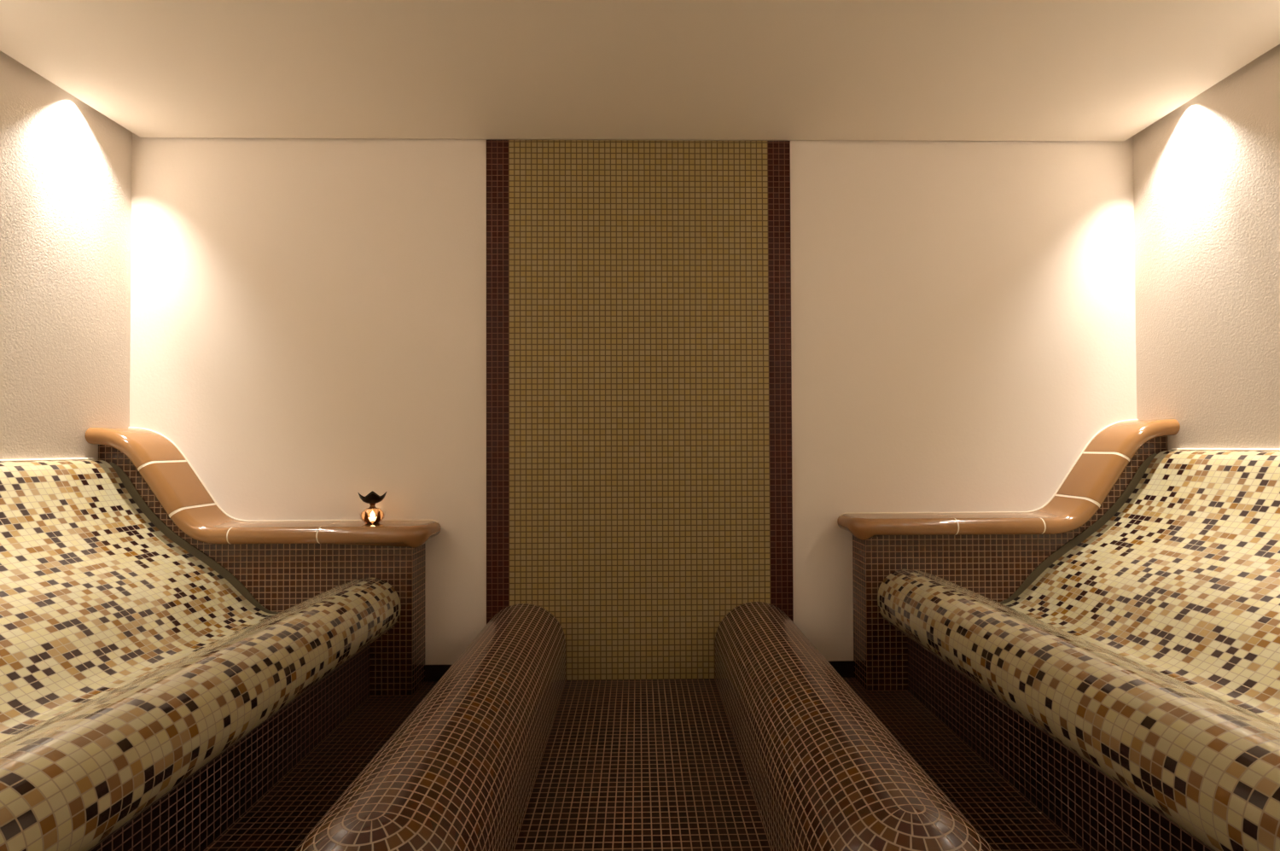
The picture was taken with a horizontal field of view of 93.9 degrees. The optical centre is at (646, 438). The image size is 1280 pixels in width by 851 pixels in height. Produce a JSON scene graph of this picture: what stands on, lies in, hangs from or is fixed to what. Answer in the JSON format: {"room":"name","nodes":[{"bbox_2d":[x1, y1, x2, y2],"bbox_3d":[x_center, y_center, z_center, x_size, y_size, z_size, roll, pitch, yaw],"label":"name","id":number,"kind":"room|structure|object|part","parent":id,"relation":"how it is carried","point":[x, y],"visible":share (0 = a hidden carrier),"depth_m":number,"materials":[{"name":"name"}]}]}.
{"room":"spa","nodes":[
{"label":"spa","id":0,"kind":"room"},
{"bbox_2d":[0,50,132,459],"bbox_3d":[-2.272,-0.236,0.685,0.100,2.541,3.830,0,-1,-1],"label":"wall","id":1,"kind":"structure","parent":0,"point":[66,165],"depth_m":2.29,"materials":[{"name":"beige paint"}]},
{"bbox_2d":[129,133,1136,664],"bbox_3d":[-0.033,-0.219,2.683,4.636,2.541,0.100,0,-1,-1],"label":"wall","id":2,"kind":"structure","parent":0,"point":[308,316],"depth_m":2.63,"materials":[{"name":"beige paint"}]},
{"bbox_2d":[424,663,452,681],"bbox_3d":[-0.831,1.019,2.601,0.266,0.070,0.008,0,-1,-1],"label":"baseboard","id":3,"kind":"structure","parent":2,"relation":"attached to","point":[433,672],"depth_m":2.60,"materials":[{"name":"black tile"}]},
{"bbox_2d":[486,139,793,680],"bbox_3d":[-0.032,-0.133,2.627,1.342,2.369,0.008,0,-1,-1],"label":"mosaic panel","id":4,"kind":"object","parent":2,"relation":"attached to","point":[639,480],"visible":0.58,"depth_m":2.62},
{"bbox_2d":[827,660,854,677],"bbox_3d":[0.776,1.013,2.624,0.266,0.070,0.008,0,-1,-1],"label":"baseboard","id":5,"kind":"structure","parent":2,"relation":"attached to","point":[845,668],"depth_m":2.62,"materials":[{"name":"black tile"}]},
{"bbox_2d":[0,0,1279,140],"bbox_3d":[-0.009,-1.430,0.734,4.436,0.170,3.830,0,-1,-1],"label":"ceiling","id":6,"kind":"structure","parent":0,"point":[890,70],"depth_m":2.11,"materials":[{"name":"beige paint"}]},
{"bbox_2d":[203,677,1084,850],"bbox_3d":[0.001,1.075,0.701,4.636,0.100,4.030,0,-1,-1],"label":"floor","id":7,"kind":"structure","parent":0,"point":[626,765],"depth_m":1.83,"materials":[{"name":"brown tile"}]},
{"bbox_2d":[0,457,401,850],"bbox_3d":[-1.603,0.543,0.832,1.234,0.980,3.226,0,-1,-1],"label":"lounger","id":8,"kind":"object","parent":7,"relation":"on","point":[148,700],"visible":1,"depth_m":1.72,"materials":[{"name":"beige tile"}]},
{"bbox_2d":[84,426,440,695],"bbox_3d":[-1.572,0.501,2.494,1.346,1.110,0.211,0,-1,-1],"label":"armrest","id":9,"kind":"object","parent":7,"relation":"on","point":[283,565],"visible":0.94,"depth_m":2.45,"materials":[{"name":"brown tile"}]},
{"bbox_2d":[358,490,386,523],"bbox_3d":[-1.155,0.290,2.515,0.103,0.133,0.106,0,-1,-1],"label":"candle holder","id":10,"kind":"object","parent":9,"relation":"on","point":[372,514],"visible":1,"depth_m":2.48,"materials":[{"name":"black metal"}]},
{"bbox_3d":[-1.155,0.248,2.515,0.090,0.049,0.090,-1,-1,20],"label":"petal crown","id":11,"kind":"part","parent":10,"relation":"part of","materials":[{"name":"brown metal"}]},
{"bbox_2d":[360,507,383,523],"bbox_3d":[-1.155,0.323,2.514,0.091,0.060,0.091,0,-1,-1],"label":"glass bowl","id":12,"kind":"object","parent":10,"relation":"on","point":[369,514],"depth_m":2.48,"materials":[{"name":"orange glass"}]},
{"bbox_2d":[294,603,565,850],"bbox_3d":[-0.524,0.874,1.767,0.366,0.335,1.667,0,-1,-1],"label":"footrest","id":13,"kind":"object","parent":7,"relation":"on","point":[459,773],"visible":1,"depth_m":1.44,"materials":[{"name":"brown tile"}]},
{"bbox_2d":[715,601,994,850],"bbox_3d":[0.492,0.870,1.782,0.366,0.335,1.667,0,-1,-1],"label":"footrest","id":14,"kind":"object","parent":7,"relation":"on","point":[823,772],"visible":1,"depth_m":1.44,"materials":[{"name":"brown tile"}]},
{"bbox_2d":[837,418,1180,690],"bbox_3d":[1.516,0.479,2.540,1.346,1.130,0.211,0,-1,-1],"label":"armrest","id":15,"kind":"object","parent":7,"relation":"on","point":[990,555],"visible":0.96,"depth_m":2.49,"materials":[{"name":"brown tile"}]},
{"bbox_2d":[877,448,1279,850],"bbox_3d":[1.595,0.521,0.879,1.234,1.000,3.226,0,-1,-1],"label":"lounger","id":16,"kind":"object","parent":7,"relation":"on","point":[1128,688],"visible":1,"depth_m":1.72,"materials":[{"name":"beige tile"}]},
{"bbox_2d":[1133,43,1279,449],"bbox_3d":[2.263,-0.253,0.752,0.100,2.541,3.830,0,-1,-1],"label":"wall","id":17,"kind":"structure","parent":0,"point":[1207,172],"depth_m":2.30,"materials":[{"name":"beige paint"}]}
]}

